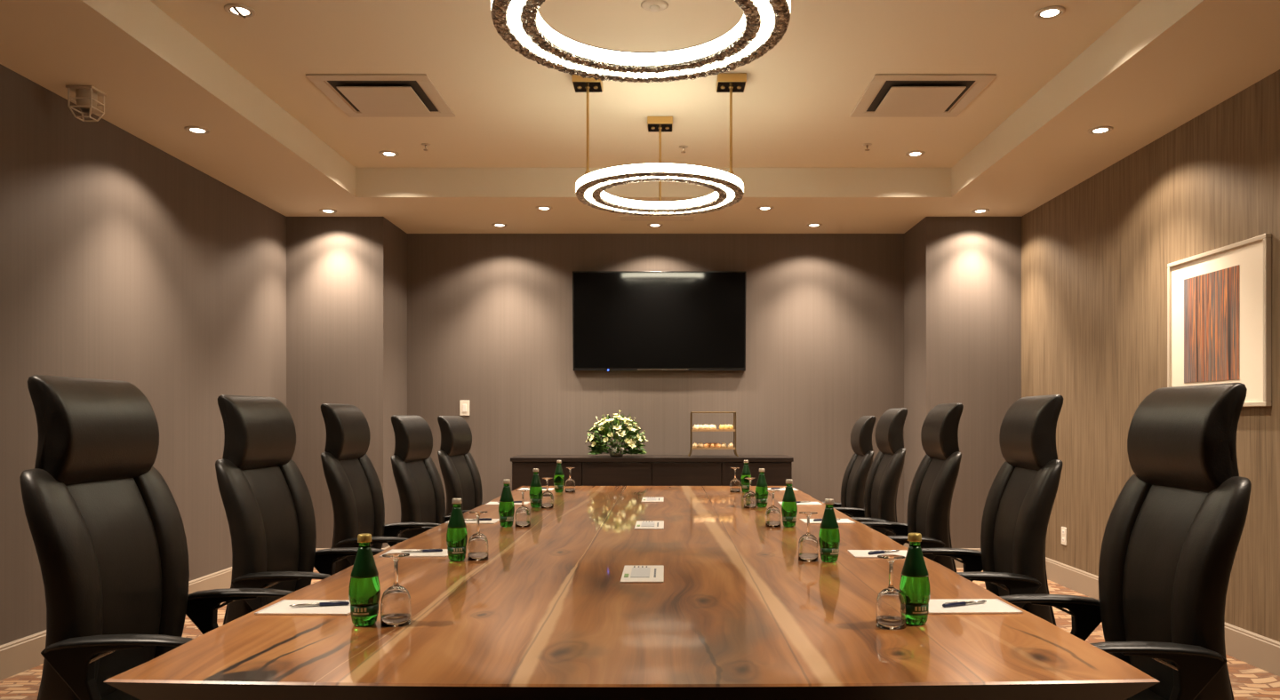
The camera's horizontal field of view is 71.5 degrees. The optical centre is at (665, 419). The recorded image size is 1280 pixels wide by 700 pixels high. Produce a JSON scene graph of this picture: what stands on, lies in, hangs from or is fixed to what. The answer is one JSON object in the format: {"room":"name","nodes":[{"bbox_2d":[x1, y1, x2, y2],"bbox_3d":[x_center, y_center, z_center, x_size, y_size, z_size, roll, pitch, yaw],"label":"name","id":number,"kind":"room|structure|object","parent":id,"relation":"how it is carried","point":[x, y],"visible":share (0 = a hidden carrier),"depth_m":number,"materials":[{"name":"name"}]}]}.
{"room":"conference room","nodes":[
{"label":"conference room","id":0,"kind":"room"},
{"bbox_2d":[0,64,286,646],"bbox_3d":[-3.130,-0.220,3.125,0.120,2.840,9.690,0,0,0],"label":"wall","id":1,"kind":"structure","parent":0,"point":[122,260],"depth_m":5.03,"materials":[{"name":"beige paint"}]},
{"bbox_2d":[0,567,231,680],"bbox_3d":[-3.062,1.122,2.795,0.016,0.156,8.790,0,0,0],"label":"baseboard","id":2,"kind":"structure","parent":1,"relation":"attached to","point":[19,656],"depth_m":4.29,"materials":[{"name":"beige paint"}]},
{"bbox_2d":[286,216,407,548],"bbox_3d":[-2.678,-0.220,7.520,0.785,2.840,0.660,0,0,0],"label":"wall","id":3,"kind":"structure","parent":0,"point":[347,276],"depth_m":7.19,"materials":[{"name":"beige paint"}]},
{"bbox_2d":[313,548,384,567],"bbox_3d":[-2.662,1.122,7.182,0.785,0.156,0.016,0,0,0],"label":"baseboard","id":4,"kind":"structure","parent":3,"relation":"attached to","point":[316,549],"depth_m":7.18,"materials":[{"name":"beige paint"}]},
{"bbox_2d":[0,0,1279,233],"bbox_3d":[-0.098,-1.798,3.125,6.185,0.316,9.690,0,0,0],"label":"ceiling","id":5,"kind":"structure","parent":0,"point":[515,143],"depth_m":4.97,"materials":[{"name":"beige paint"}]},
{"bbox_2d":[65,85,106,121],"bbox_3d":[-2.880,-1.566,4.420,0.130,0.148,0.120,0,0,0],"label":"fire alarm strobe","id":6,"kind":"object","parent":5,"relation":"attached to","point":[85,98],"visible":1,"depth_m":4.39,"materials":[{"name":"beige metal"}]},
{"bbox_2d":[184,126,210,134],"bbox_3d":[-2.650,-1.636,5.030,0.132,0.008,0.132,0,0,0],"label":"recessed light","id":7,"kind":"object","parent":5,"relation":"in","point":[196,130],"visible":1,"depth_m":5.02,"materials":[{"name":"white glass"}]},
{"bbox_2d":[224,3,255,18],"bbox_3d":[-1.930,-1.845,4.030,0.132,0.022,0.132,0,0,0],"label":"recessed light","id":8,"kind":"object","parent":5,"relation":"in","point":[237,10],"visible":1,"depth_m":4.02,"materials":[{"name":"white"}]},
{"bbox_2d":[319,208,336,213],"bbox_3d":[-2.650,-1.636,6.980,0.132,0.008,0.132,0,0,0],"label":"recessed light","id":9,"kind":"object","parent":5,"relation":"in","point":[325,211],"visible":1,"depth_m":6.97,"materials":[{"name":"white"}]},
{"bbox_2d":[305,74,455,117],"bbox_3d":[-1.610,-1.842,5.100,0.650,0.028,0.650,0,0,0],"label":"ceiling vent","id":10,"kind":"object","parent":5,"relation":"in","point":[356,95],"visible":1,"depth_m":5.03,"materials":[{"name":"beige metal"}]},
{"bbox_2d":[379,151,399,157],"bbox_3d":[-1.930,-1.852,6.200,0.132,0.008,0.132,0,0,0],"label":"recessed light","id":11,"kind":"object","parent":5,"relation":"in","point":[389,154],"visible":1,"depth_m":6.20,"materials":[{"name":"white"}]},
{"bbox_2d":[421,143,430,151],"bbox_3d":[-1.620,-1.837,6.000,0.064,0.038,0.064,0,0,0],"label":"sprinkler head","id":12,"kind":"object","parent":5,"relation":"attached to","point":[425,145],"visible":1,"depth_m":5.99},
{"bbox_2d":[491,223,507,227],"bbox_3d":[-1.400,-1.636,7.490,0.132,0.008,0.132,0,0,0],"label":"recessed light","id":13,"kind":"object","parent":5,"relation":"in","point":[498,225],"visible":1,"depth_m":7.48,"materials":[{"name":"white"}]},
{"bbox_2d":[535,206,552,210],"bbox_3d":[-0.944,-1.636,6.890,0.132,0.008,0.132,0,0,0],"label":"recessed light","id":14,"kind":"object","parent":5,"relation":"in","point":[540,208],"visible":1,"depth_m":6.88,"materials":[{"name":"white"}]},
{"bbox_2d":[490,0,790,83],"bbox_3d":[-0.079,-1.556,2.845,0.952,0.599,1.001,0,0,0],"label":"pendant","id":15,"kind":"object","parent":5,"relation":"hanging from","point":[763,24],"visible":1,"depth_m":3.08,"materials":[{"name":"white"}]},
{"bbox_2d":[490,0,790,9],"bbox_3d":[-0.079,-1.298,2.870,0.952,0.045,0.952,0,0,0],"label":"diffuser","id":16,"kind":"object","parent":15,"relation":"attached to","point":[495,4],"depth_m":2.71,"materials":[{"name":"white"}]},
{"bbox_2d":[536,11,744,65],"bbox_3d":[-0.079,-1.298,2.870,0.684,0.045,0.684,0,0,0],"label":"diffuser","id":17,"kind":"object","parent":15,"relation":"attached to","point":[554,48],"depth_m":3.13,"materials":[{"name":"white"}]},
{"bbox_2d":[640,0,668,11],"bbox_3d":[-0.050,-1.845,3.980,0.124,0.022,0.124,0,0,0],"label":"ceiling speaker","id":18,"kind":"object","parent":5,"relation":"attached to","point":[651,5],"visible":1,"depth_m":3.96,"materials":[{"name":"beige plastic"}]},
{"bbox_2d":[647,223,663,227],"bbox_3d":[-0.090,-1.636,7.490,0.132,0.008,0.132,0,0,0],"label":"recessed light","id":19,"kind":"object","parent":5,"relation":"in","point":[652,225],"visible":1,"depth_m":7.48,"materials":[{"name":"white"}]},
{"bbox_2d":[617,215,696,221],"bbox_3d":[-0.070,-1.636,7.240,0.640,0.007,0.200,0,0,0],"label":"ceiling vent","id":20,"kind":"object","parent":5,"relation":"in","point":[620,218],"visible":0.98,"depth_m":7.21,"materials":[{"name":"beige paint"}]},
{"bbox_2d":[571,72,746,216],"bbox_3d":[-0.035,-1.556,5.085,0.952,0.599,1.001,0,0,0],"label":"pendant","id":21,"kind":"object","parent":5,"relation":"hanging from","point":[728,188],"visible":1,"depth_m":4.83,"materials":[{"name":"white"}]},
{"bbox_2d":[572,81,602,92],"bbox_3d":[-0.425,-1.808,4.835,0.148,0.004,0.142,0,0,0],"label":"ceiling mount","id":22,"kind":"object","parent":21,"relation":"attached to","point":[579,86],"depth_m":4.82,"materials":[{"name":"brown metal"}]},
{"bbox_2d":[600,191,718,208],"bbox_3d":[-0.035,-1.298,5.060,0.684,0.045,0.684,0,0,0],"label":"diffuser","id":23,"kind":"object","parent":21,"relation":"attached to","point":[608,201],"depth_m":5.32,"materials":[{"name":"white plastic"}]},
{"bbox_2d":[576,163,743,192],"bbox_3d":[-0.035,-1.298,5.060,0.952,0.045,0.952,0,0,0],"label":"diffuser","id":24,"kind":"object","parent":21,"relation":"attached to","point":[599,180],"depth_m":4.69,"materials":[{"name":"white plastic"}]},
{"bbox_2d":[648,123,671,131],"bbox_3d":[-0.035,-1.808,5.510,0.148,0.004,0.142,0,0,0],"label":"ceiling mount","id":25,"kind":"object","parent":21,"relation":"attached to","point":[652,127],"depth_m":5.50,"materials":[{"name":"brown metal"}]},
{"bbox_2d":[716,81,745,92],"bbox_3d":[0.355,-1.808,4.835,0.148,0.004,0.142,0,0,0],"label":"ceiling mount","id":26,"kind":"object","parent":21,"relation":"attached to","point":[721,86],"depth_m":4.82,"materials":[{"name":"brown metal"}]},
{"bbox_2d":[679,145,687,152],"bbox_3d":[0.120,-1.837,6.050,0.064,0.038,0.064,0,0,0],"label":"sprinkler head","id":27,"kind":"object","parent":5,"relation":"attached to","point":[680,147],"visible":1,"depth_m":6.04},
{"bbox_2d":[756,206,773,210],"bbox_3d":[0.770,-1.636,6.890,0.132,0.008,0.132,0,0,0],"label":"recessed light","id":28,"kind":"object","parent":5,"relation":"in","point":[760,208],"visible":1,"depth_m":6.88,"materials":[{"name":"white"}]},
{"bbox_2d":[806,223,822,227],"bbox_3d":[1.250,-1.636,7.490,0.132,0.008,0.132,0,0,0],"label":"recessed light","id":29,"kind":"object","parent":5,"relation":"in","point":[812,225],"visible":1,"depth_m":7.48,"materials":[{"name":"white"}]},
{"bbox_2d":[862,143,871,151],"bbox_3d":[1.360,-1.837,6.000,0.064,0.038,0.064,0,0,0],"label":"sprinkler head","id":30,"kind":"object","parent":5,"relation":"attached to","point":[866,145],"visible":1,"depth_m":5.99},
{"bbox_2d":[905,151,925,157],"bbox_3d":[1.740,-1.852,6.200,0.132,0.008,0.132,0,0,0],"label":"recessed light","id":31,"kind":"object","parent":5,"relation":"in","point":[912,154],"visible":1,"depth_m":6.19,"materials":[{"name":"white"}]},
{"bbox_2d":[849,74,996,117],"bbox_3d":[1.450,-1.842,5.100,0.650,0.028,0.650,0,0,0],"label":"ceiling vent","id":32,"kind":"object","parent":5,"relation":"in","point":[886,95],"visible":1,"depth_m":5.03,"materials":[{"name":"beige metal"}]},
{"bbox_2d":[971,208,989,213],"bbox_3d":[2.470,-1.636,6.980,0.132,0.008,0.132,0,0,0],"label":"recessed light","id":33,"kind":"object","parent":5,"relation":"in","point":[978,211],"visible":1,"depth_m":6.97,"materials":[{"name":"white"}]},
{"bbox_2d":[1033,5,1065,19],"bbox_3d":[1.750,-1.852,4.050,0.132,0.008,0.132,0,0,0],"label":"recessed light","id":34,"kind":"object","parent":5,"relation":"in","point":[1049,12],"visible":1,"depth_m":4.04,"materials":[{"name":"white"}]},
{"bbox_2d":[1088,126,1113,134],"bbox_3d":[2.460,-1.636,5.030,0.132,0.008,0.132,0,0,0],"label":"recessed light","id":35,"kind":"object","parent":5,"relation":"in","point":[1100,130],"visible":1,"depth_m":5.02,"materials":[{"name":"white"}]},
{"bbox_2d":[0,568,1279,699],"bbox_3d":[-0.098,1.260,3.125,6.185,0.120,9.690,0,0,0],"label":"floor","id":36,"kind":"structure","parent":0,"point":[1248,682],"depth_m":4.14,"materials":[{"name":"carpet"}]},
{"bbox_2d":[20,375,293,699],"bbox_3d":[-1.174,0.547,2.263,0.630,1.304,0.632,0,0,0],"label":"office chair","id":37,"kind":"object","parent":36,"relation":"on","point":[107,528],"visible":0.87,"depth_m":2.16,"materials":[{"name":"black leather"}]},
{"bbox_2d":[215,394,383,624],"bbox_3d":[-1.204,0.557,3.203,0.630,1.284,0.632,0,0,3],"label":"office chair","id":38,"kind":"object","parent":36,"relation":"on","point":[267,500],"visible":0.65,"depth_m":3.11,"materials":[{"name":"black leather"}]},
{"bbox_2d":[320,403,439,574],"bbox_3d":[-1.229,0.564,4.163,0.630,1.272,0.632,0,0,0],"label":"office chair","id":39,"kind":"object","parent":36,"relation":"on","point":[353,483],"visible":0.44,"depth_m":4.05,"materials":[{"name":"black leather"}]},
{"bbox_2d":[390,415,450,543],"bbox_3d":[-1.164,0.589,4.992,0.630,1.222,0.632,0,0,6],"label":"office chair","id":40,"kind":"object","parent":36,"relation":"on","point":[418,480],"visible":0.41,"depth_m":4.91,"materials":[{"name":"black leather"}]},
{"bbox_2d":[437,416,486,516],"bbox_3d":[-1.114,0.589,5.789,0.630,1.222,0.632,0,0,7],"label":"office chair","id":41,"kind":"object","parent":36,"relation":"on","point":[460,471],"visible":0.43,"depth_m":5.72,"materials":[{"name":"black leather"}]},
{"bbox_2d":[103,486,1159,699],"bbox_3d":[-0.059,0.825,3.753,1.834,0.750,4.498,0,0,0],"label":"conference table","id":42,"kind":"object","parent":36,"relation":"on","point":[735,614],"visible":0.85,"depth_m":1.90,"materials":[{"name":"brown wood"}]},
{"bbox_2d":[254,600,350,615],"bbox_3d":[-0.835,0.447,2.113,0.216,0.005,0.150,0,0,1],"label":"pad","id":43,"kind":"object","parent":42,"relation":"on","point":[283,607],"visible":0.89,"depth_m":2.08,"materials":[{"name":"white paper"}]},
{"bbox_2d":[289,600,349,607],"bbox_3d":[-0.824,0.440,2.115,0.134,0.011,0.010,0,0,-12],"label":"ballpoint pen","id":44,"kind":"object","parent":43,"relation":"on","point":[339,603],"visible":1,"depth_m":2.11,"materials":[{"name":"blue plastic"}]},
{"bbox_2d":[348,534,380,626],"bbox_3d":[-0.660,0.351,1.948,0.067,0.198,0.067,0,0,0],"label":"water bottle","id":45,"kind":"object","parent":42,"relation":"on","point":[364,586],"visible":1,"depth_m":1.93,"materials":[{"name":"green glass"}]},
{"bbox_2d":[352,604,379,615],"bbox_3d":[-0.660,0.415,1.946,0.060,0.015,0.057,0,0,0],"label":"label","id":46,"kind":"object","parent":45,"relation":"on","point":[357,609],"depth_m":1.92,"materials":[{"name":"grey"}]},
{"bbox_2d":[380,552,411,627],"bbox_3d":[-0.593,0.374,1.954,0.065,0.152,0.065,0,0,0],"label":"wine glass","id":47,"kind":"object","parent":42,"relation":"on","point":[396,604],"visible":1,"depth_m":1.93,"materials":[{"name":"clear glass"}]},
{"bbox_2d":[379,549,447,557],"bbox_3d":[-0.826,0.447,2.970,0.216,0.005,0.150,0,0,-2],"label":"pad","id":48,"kind":"object","parent":42,"relation":"on","point":[444,554],"visible":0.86,"depth_m":2.95,"materials":[{"name":"grey paper"}]},
{"bbox_2d":[400,549,442,552],"bbox_3d":[-0.815,0.440,2.972,0.134,0.011,0.010,0,0,-13],"label":"ballpoint pen","id":49,"kind":"object","parent":48,"relation":"on","point":[426,550],"visible":0.98,"depth_m":2.97,"materials":[{"name":"blue plastic"}]},
{"bbox_2d":[446,498,467,561],"bbox_3d":[-0.665,0.351,2.830,0.067,0.198,0.067,0,0,-20],"label":"water bottle","id":50,"kind":"object","parent":42,"relation":"on","point":[457,534],"visible":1,"depth_m":2.81,"materials":[{"name":"green glass"}]},
{"bbox_2d":[452,548,463,553],"bbox_3d":[-0.664,0.415,2.829,0.060,0.015,0.057,0,0,-20],"label":"print","id":51,"kind":"object","parent":50,"relation":"on","point":[454,550],"depth_m":2.80,"materials":[{"name":"grey paper"}]},
{"bbox_2d":[444,519,499,524],"bbox_3d":[-0.843,0.447,3.900,0.216,0.005,0.150,0,0,1],"label":"pad","id":52,"kind":"object","parent":42,"relation":"on","point":[493,521],"visible":0.46,"depth_m":3.86,"materials":[{"name":"grey paper"}]},
{"bbox_2d":[464,518,491,520],"bbox_3d":[-0.832,0.440,3.902,0.134,0.011,0.010,0,0,-11],"label":"ballpoint pen","id":53,"kind":"object","parent":52,"relation":"on","point":[482,519],"visible":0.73,"depth_m":3.90,"materials":[{"name":"blue plastic"}]},
{"bbox_2d":[467,511,487,560],"bbox_3d":[-0.603,0.374,2.857,0.065,0.152,0.065,0,0,0],"label":"wine glass","id":54,"kind":"object","parent":42,"relation":"on","point":[477,548],"visible":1,"depth_m":2.83,"materials":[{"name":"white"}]},
{"bbox_2d":[498,480,514,527],"bbox_3d":[-0.666,0.351,3.720,0.067,0.198,0.067,0,0,-40],"label":"water bottle","id":55,"kind":"object","parent":42,"relation":"on","point":[506,507],"visible":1,"depth_m":3.70,"materials":[{"name":"green glass"}]},
{"bbox_2d":[485,502,529,505],"bbox_3d":[-0.838,0.447,4.725,0.216,0.005,0.150,0,0,-1],"label":"pad","id":56,"kind":"object","parent":42,"relation":"on","point":[489,503],"visible":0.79,"depth_m":4.67,"materials":[{"name":"grey paper"}]},
{"bbox_2d":[515,489,530,527],"bbox_3d":[-0.600,0.374,3.735,0.065,0.152,0.065,0,0,0],"label":"wine glass","id":57,"kind":"object","parent":42,"relation":"on","point":[523,514],"visible":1,"depth_m":3.71,"materials":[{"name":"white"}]},
{"bbox_2d":[529,468,542,507],"bbox_3d":[-0.664,0.351,4.545,0.067,0.198,0.067,0,0,30],"label":"water bottle","id":58,"kind":"object","parent":42,"relation":"on","point":[535,487],"visible":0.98,"depth_m":4.52,"materials":[{"name":"green glass"}]},
{"bbox_2d":[519,488,554,490],"bbox_3d":[-0.825,0.447,5.670,0.216,0.005,0.150,0,0,2],"label":"pad","id":59,"kind":"object","parent":42,"relation":"on","point":[522,488],"visible":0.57,"depth_m":5.67,"materials":[{"name":"grey paper"}]},
{"bbox_2d":[541,478,553,508],"bbox_3d":[-0.602,0.374,4.519,0.065,0.152,0.065,0,0,0],"label":"wine glass","id":60,"kind":"object","parent":42,"relation":"on","point":[547,497],"visible":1,"depth_m":4.50,"materials":[{"name":"clear glass"}]},
{"bbox_2d":[553,460,564,492],"bbox_3d":[-0.659,0.351,5.490,0.067,0.198,0.067,0,0,10],"label":"water bottle","id":61,"kind":"object","parent":42,"relation":"on","point":[558,478],"visible":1,"depth_m":5.47,"materials":[{"name":"green glass"}]},
{"bbox_2d":[564,467,575,492],"bbox_3d":[-0.592,0.374,5.500,0.065,0.152,0.065,0,0,0],"label":"wine glass","id":62,"kind":"object","parent":42,"relation":"on","point":[570,484],"visible":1,"depth_m":5.47,"materials":[{"name":"clear glass"}]},
{"bbox_2d":[620,566,663,583],"bbox_3d":[-0.066,0.447,2.575,0.120,0.006,0.270,0,0,0],"label":"plate","id":63,"kind":"object","parent":42,"relation":"on","point":[630,574],"visible":1,"depth_m":2.54,"materials":[{"name":"white metal"}]},
{"bbox_2d":[634,520,663,529],"bbox_3d":[-0.068,0.447,3.760,0.120,0.006,0.270,0,0,0],"label":"plate","id":64,"kind":"object","parent":42,"relation":"on","point":[640,524],"visible":1,"depth_m":3.73,"materials":[{"name":"white metal"}]},
{"bbox_2d":[641,497,663,502],"bbox_3d":[-0.072,0.447,4.950,0.120,0.006,0.270,0,0,0],"label":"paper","id":65,"kind":"object","parent":42,"relation":"on","point":[644,500],"visible":1,"depth_m":4.91,"materials":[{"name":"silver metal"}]},
{"bbox_2d":[729,467,740,492],"bbox_3d":[0.429,0.374,5.500,0.065,0.152,0.065,0,0,0],"label":"wine glass","id":66,"kind":"object","parent":42,"relation":"on","point":[734,484],"visible":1,"depth_m":5.48,"materials":[{"name":"clear glass"}]},
{"bbox_2d":[740,460,751,492],"bbox_3d":[0.496,0.351,5.490,0.067,0.198,0.067,0,0,-2],"label":"water bottle","id":67,"kind":"object","parent":42,"relation":"on","point":[746,473],"visible":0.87,"depth_m":5.47,"materials":[{"name":"green glass"}]},
{"bbox_2d":[744,478,756,508],"bbox_3d":[0.429,0.374,4.519,0.065,0.152,0.065,0,0,0],"label":"wine glass","id":68,"kind":"object","parent":42,"relation":"on","point":[749,498],"visible":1,"depth_m":4.50,"materials":[{"name":"clear glass"}]},
{"bbox_2d":[755,468,767,507],"bbox_3d":[0.491,0.351,4.545,0.067,0.198,0.067,0,0,18],"label":"water bottle","id":69,"kind":"object","parent":42,"relation":"on","point":[761,492],"visible":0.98,"depth_m":4.52,"materials":[{"name":"green glass"}]},
{"bbox_2d":[765,489,780,527],"bbox_3d":[0.451,0.374,3.735,0.065,0.152,0.065,0,0,0],"label":"wine glass","id":70,"kind":"object","parent":42,"relation":"on","point":[772,515],"visible":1,"depth_m":3.71,"materials":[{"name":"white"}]},
{"bbox_2d":[781,480,797,527],"bbox_3d":[0.517,0.351,3.720,0.067,0.198,0.067,0,0,38],"label":"water bottle","id":71,"kind":"object","parent":42,"relation":"on","point":[788,507],"visible":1,"depth_m":3.70,"materials":[{"name":"green glass"}]},
{"bbox_2d":[777,502,822,505],"bbox_3d":[0.712,0.447,4.725,0.216,0.005,0.150,0,0,1],"label":"pad","id":72,"kind":"object","parent":42,"relation":"on","point":[780,503],"visible":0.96,"depth_m":4.67,"materials":[{"name":"grey paper"}]},
{"bbox_2d":[798,512,818,561],"bbox_3d":[0.455,0.374,2.837,0.065,0.152,0.065,0,0,0],"label":"wine glass","id":73,"kind":"object","parent":42,"relation":"on","point":[808,545],"visible":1,"depth_m":2.81,"materials":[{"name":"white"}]},
{"bbox_2d":[800,519,855,524],"bbox_3d":[0.707,0.447,3.900,0.216,0.005,0.150,0,0,-1],"label":"pad","id":74,"kind":"object","parent":42,"relation":"on","point":[842,521],"visible":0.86,"depth_m":3.86,"materials":[{"name":"grey paper"}]},
{"bbox_2d":[818,498,839,562],"bbox_3d":[0.517,0.351,2.810,0.067,0.198,0.067,0,0,-32],"label":"water bottle","id":75,"kind":"object","parent":42,"relation":"on","point":[828,535],"visible":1,"depth_m":2.79,"materials":[{"name":"green glass"}]},
{"bbox_2d":[819,548,839,554],"bbox_3d":[0.518,0.415,2.809,0.060,0.015,0.057,0,0,-32],"label":"print","id":76,"kind":"object","parent":75,"relation":"on","point":[823,551],"depth_m":2.78,"materials":[{"name":"grey"}]},
{"bbox_2d":[847,550,907,558],"bbox_3d":[0.724,0.447,2.950,0.216,0.005,0.150,0,0,2],"label":"pad","id":77,"kind":"object","parent":42,"relation":"on","point":[856,554],"visible":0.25,"depth_m":2.94,"materials":[{"name":"grey paper"}]},
{"bbox_2d":[867,550,899,554],"bbox_3d":[0.725,0.440,2.953,0.134,0.011,0.010,0,0,-29],"label":"ballpoint pen","id":78,"kind":"object","parent":77,"relation":"on","point":[890,551],"visible":1,"depth_m":2.94,"materials":[{"name":"blue plastic"}]},
{"bbox_2d":[875,554,906,630],"bbox_3d":[0.489,0.374,1.929,0.065,0.152,0.065,0,0,0],"label":"wine glass","id":79,"kind":"object","parent":42,"relation":"on","point":[891,608],"visible":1,"depth_m":1.91,"materials":[{"name":"clear glass"}]},
{"bbox_2d":[899,533,930,624],"bbox_3d":[0.549,0.351,1.960,0.067,0.198,0.067,0,0,-11],"label":"water bottle","id":80,"kind":"object","parent":42,"relation":"on","point":[915,583],"visible":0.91,"depth_m":1.94,"materials":[{"name":"green glass"}]},
{"bbox_2d":[912,607,927,614],"bbox_3d":[0.549,0.415,1.958,0.060,0.015,0.057,0,0,-11],"label":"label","id":81,"kind":"object","parent":80,"relation":"on","point":[916,610],"depth_m":1.93,"materials":[{"name":"grey"}]},
{"bbox_2d":[928,599,1023,615],"bbox_3d":[0.715,0.447,2.125,0.216,0.005,0.150,0,0,-1],"label":"pad","id":82,"kind":"object","parent":42,"relation":"on","point":[991,606],"visible":0.89,"depth_m":2.10,"materials":[{"name":"grey paper"}]},
{"bbox_2d":[942,600,986,607],"bbox_3d":[0.716,0.440,2.127,0.134,0.011,0.010,0,0,-24],"label":"ballpoint pen","id":83,"kind":"object","parent":82,"relation":"on","point":[954,604],"visible":1,"depth_m":2.12,"materials":[{"name":"blue plastic"}]},
{"bbox_2d":[510,455,793,491],"bbox_3d":[-0.115,0.757,7.545,2.330,0.886,0.510,0,0,0],"label":"credenza","id":84,"kind":"object","parent":36,"relation":"on","point":[589,470],"visible":0.32,"depth_m":7.31,"materials":[{"name":"brown wood"}]},
{"bbox_2d":[584,410,648,456],"bbox_3d":[-0.415,0.117,7.476,0.530,0.392,0.412,0,0,-8],"label":"flower arrangement","id":85,"kind":"object","parent":84,"relation":"on","point":[597,447],"visible":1,"depth_m":7.40,"materials":[{"name":"white plant"}]},
{"bbox_2d":[510,455,793,462],"bbox_3d":[-0.115,0.332,7.550,2.330,0.035,0.500,0,0,0],"label":"countertop","id":86,"kind":"structure","parent":84,"relation":"on","point":[521,458],"depth_m":7.30,"materials":[{"name":"brown wood"}]},
{"bbox_2d":[688,411,738,456],"bbox_3d":[0.397,0.125,7.470,0.418,0.376,0.171,0,0,0],"label":"stand","id":87,"kind":"object","parent":84,"relation":"on","point":[733,430],"visible":0.99,"depth_m":7.38,"materials":[{"name":"gold metal"}]},
{"bbox_2d":[697,442,703,447],"bbox_3d":[0.293,0.218,7.435,0.060,0.049,0.042,0,0,27],"label":"bread roll","id":88,"kind":"object","parent":87,"relation":"on","point":[700,444],"visible":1,"depth_m":7.42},
{"bbox_2d":[691,429,735,431],"bbox_3d":[0.397,0.092,7.470,0.362,0.018,0.170,0,0,0],"label":"tray","id":89,"kind":"object","parent":87,"relation":"on","point":[692,430],"depth_m":7.39,"materials":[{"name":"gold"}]},
{"bbox_2d":[691,447,735,449],"bbox_3d":[0.397,0.242,7.470,0.362,0.018,0.170,0,0,0],"label":"tray","id":90,"kind":"object","parent":87,"relation":"on","point":[692,448],"depth_m":7.39,"materials":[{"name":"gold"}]},
{"bbox_2d":[714,443,720,447],"bbox_3d":[0.436,0.220,7.429,0.054,0.045,0.038,0,0,18],"label":"pastry","id":91,"kind":"object","parent":87,"relation":"on","point":[716,445],"visible":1,"depth_m":7.42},
{"bbox_2d":[720,442,727,447],"bbox_3d":[0.485,0.218,7.436,0.042,0.049,0.060,0,0,45],"label":"bread roll","id":92,"kind":"object","parent":87,"relation":"on","point":[723,445],"visible":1,"depth_m":7.42,"materials":[{"name":"beige food"}]},
{"bbox_2d":[822,416,876,517],"bbox_3d":[1.019,0.589,5.777,0.630,1.222,0.632,0,0,3],"label":"office chair","id":93,"kind":"object","parent":36,"relation":"on","point":[856,473],"visible":0.43,"depth_m":5.59,"materials":[{"name":"black leather"}]},
{"bbox_2d":[832,408,907,535],"bbox_3d":[1.004,0.569,4.994,0.630,1.262,0.632,0,0,2],"label":"office chair","id":94,"kind":"object","parent":36,"relation":"on","point":[884,474],"visible":0.45,"depth_m":4.82,"materials":[{"name":"black leather"}]},
{"bbox_2d":[860,402,963,572],"bbox_3d":[1.024,0.562,4.147,0.630,1.274,0.632,0,0,3],"label":"office chair","id":95,"kind":"object","parent":36,"relation":"on","point":[933,484],"visible":0.59,"depth_m":3.96,"materials":[{"name":"black leather"}]},
{"bbox_2d":[920,394,1063,626],"bbox_3d":[1.034,0.557,3.171,0.630,1.284,0.632,0,0,4],"label":"office chair","id":96,"kind":"object","parent":36,"relation":"on","point":[1020,501],"visible":0.69,"depth_m":3.01,"materials":[{"name":"black leather"}]},
{"bbox_2d":[999,383,1251,699],"bbox_3d":[1.044,0.556,2.244,0.630,1.286,0.632,0,0,2],"label":"office chair","id":97,"kind":"object","parent":36,"relation":"on","point":[1173,532],"visible":0.88,"depth_m":2.16,"materials":[{"name":"black leather"}]},
{"bbox_2d":[407,233,903,523],"bbox_3d":[-0.098,-0.220,7.910,5.945,2.840,0.120,0,0,0],"label":"wall","id":98,"kind":"structure","parent":0,"point":[490,316],"depth_m":7.85,"materials":[{"name":"beige paint"}]},
{"bbox_2d":[459,400,469,415],"bbox_3d":[-1.775,-0.100,7.844,0.085,0.135,0.010,0,0,0],"label":"light switch","id":99,"kind":"object","parent":98,"relation":"attached to","point":[464,405],"visible":1,"depth_m":7.84,"materials":[{"name":"beige plastic"}]},
{"bbox_2d":[572,271,746,371],"bbox_3d":[-0.057,-0.859,7.794,1.517,0.868,0.107,0,0,0],"label":"television","id":100,"kind":"object","parent":98,"relation":"attached to","point":[623,321],"visible":1,"depth_m":7.77,"materials":[{"name":"black"}]},
{"bbox_2d":[904,216,1021,548],"bbox_3d":[2.490,-0.220,7.520,0.770,2.840,0.660,0,0,0],"label":"wall","id":101,"kind":"structure","parent":0,"point":[963,275],"depth_m":7.19,"materials":[{"name":"beige paint"}]},
{"bbox_2d":[954,548,980,567],"bbox_3d":[2.474,1.122,7.182,0.770,0.156,0.016,0,0,0],"label":"baseboard","id":102,"kind":"structure","parent":101,"relation":"attached to","point":[958,564],"depth_m":7.17,"materials":[{"name":"beige paint"}]},
{"bbox_2d":[1021,69,1279,642],"bbox_3d":[2.935,-0.220,3.125,0.120,2.840,9.690,0,0,0],"label":"wall","id":103,"kind":"structure","parent":0,"point":[1096,255],"depth_m":5.42,"materials":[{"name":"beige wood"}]},
{"bbox_2d":[1061,527,1066,545],"bbox_3d":[2.870,0.842,6.410,0.009,0.125,0.080,0,0,0],"label":"power outlet","id":104,"kind":"object","parent":103,"relation":"attached to","point":[1063,530],"visible":1,"depth_m":6.40,"materials":[{"name":"beige plastic"}]},
{"bbox_2d":[1045,557,1279,677],"bbox_3d":[2.867,1.122,2.795,0.016,0.156,8.790,0,0,0],"label":"baseboard","id":105,"kind":"structure","parent":103,"relation":"attached to","point":[1260,652],"depth_m":4.47,"materials":[{"name":"beige paint"}]},
{"bbox_2d":[1167,233,1271,407],"bbox_3d":[2.860,-0.472,4.630,0.029,0.820,0.830,0,0,0],"label":"framed picture","id":106,"kind":"object","parent":103,"relation":"attached to","point":[1219,300],"visible":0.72,"depth_m":4.55,"materials":[{"name":"beige"}]},
{"bbox_2d":[1184,264,1239,383],"bbox_3d":[2.858,-0.485,4.665,0.002,0.570,0.470,0,0,0],"label":"print","id":107,"kind":"object","parent":106,"relation":"attached to","point":[1211,295],"depth_m":4.65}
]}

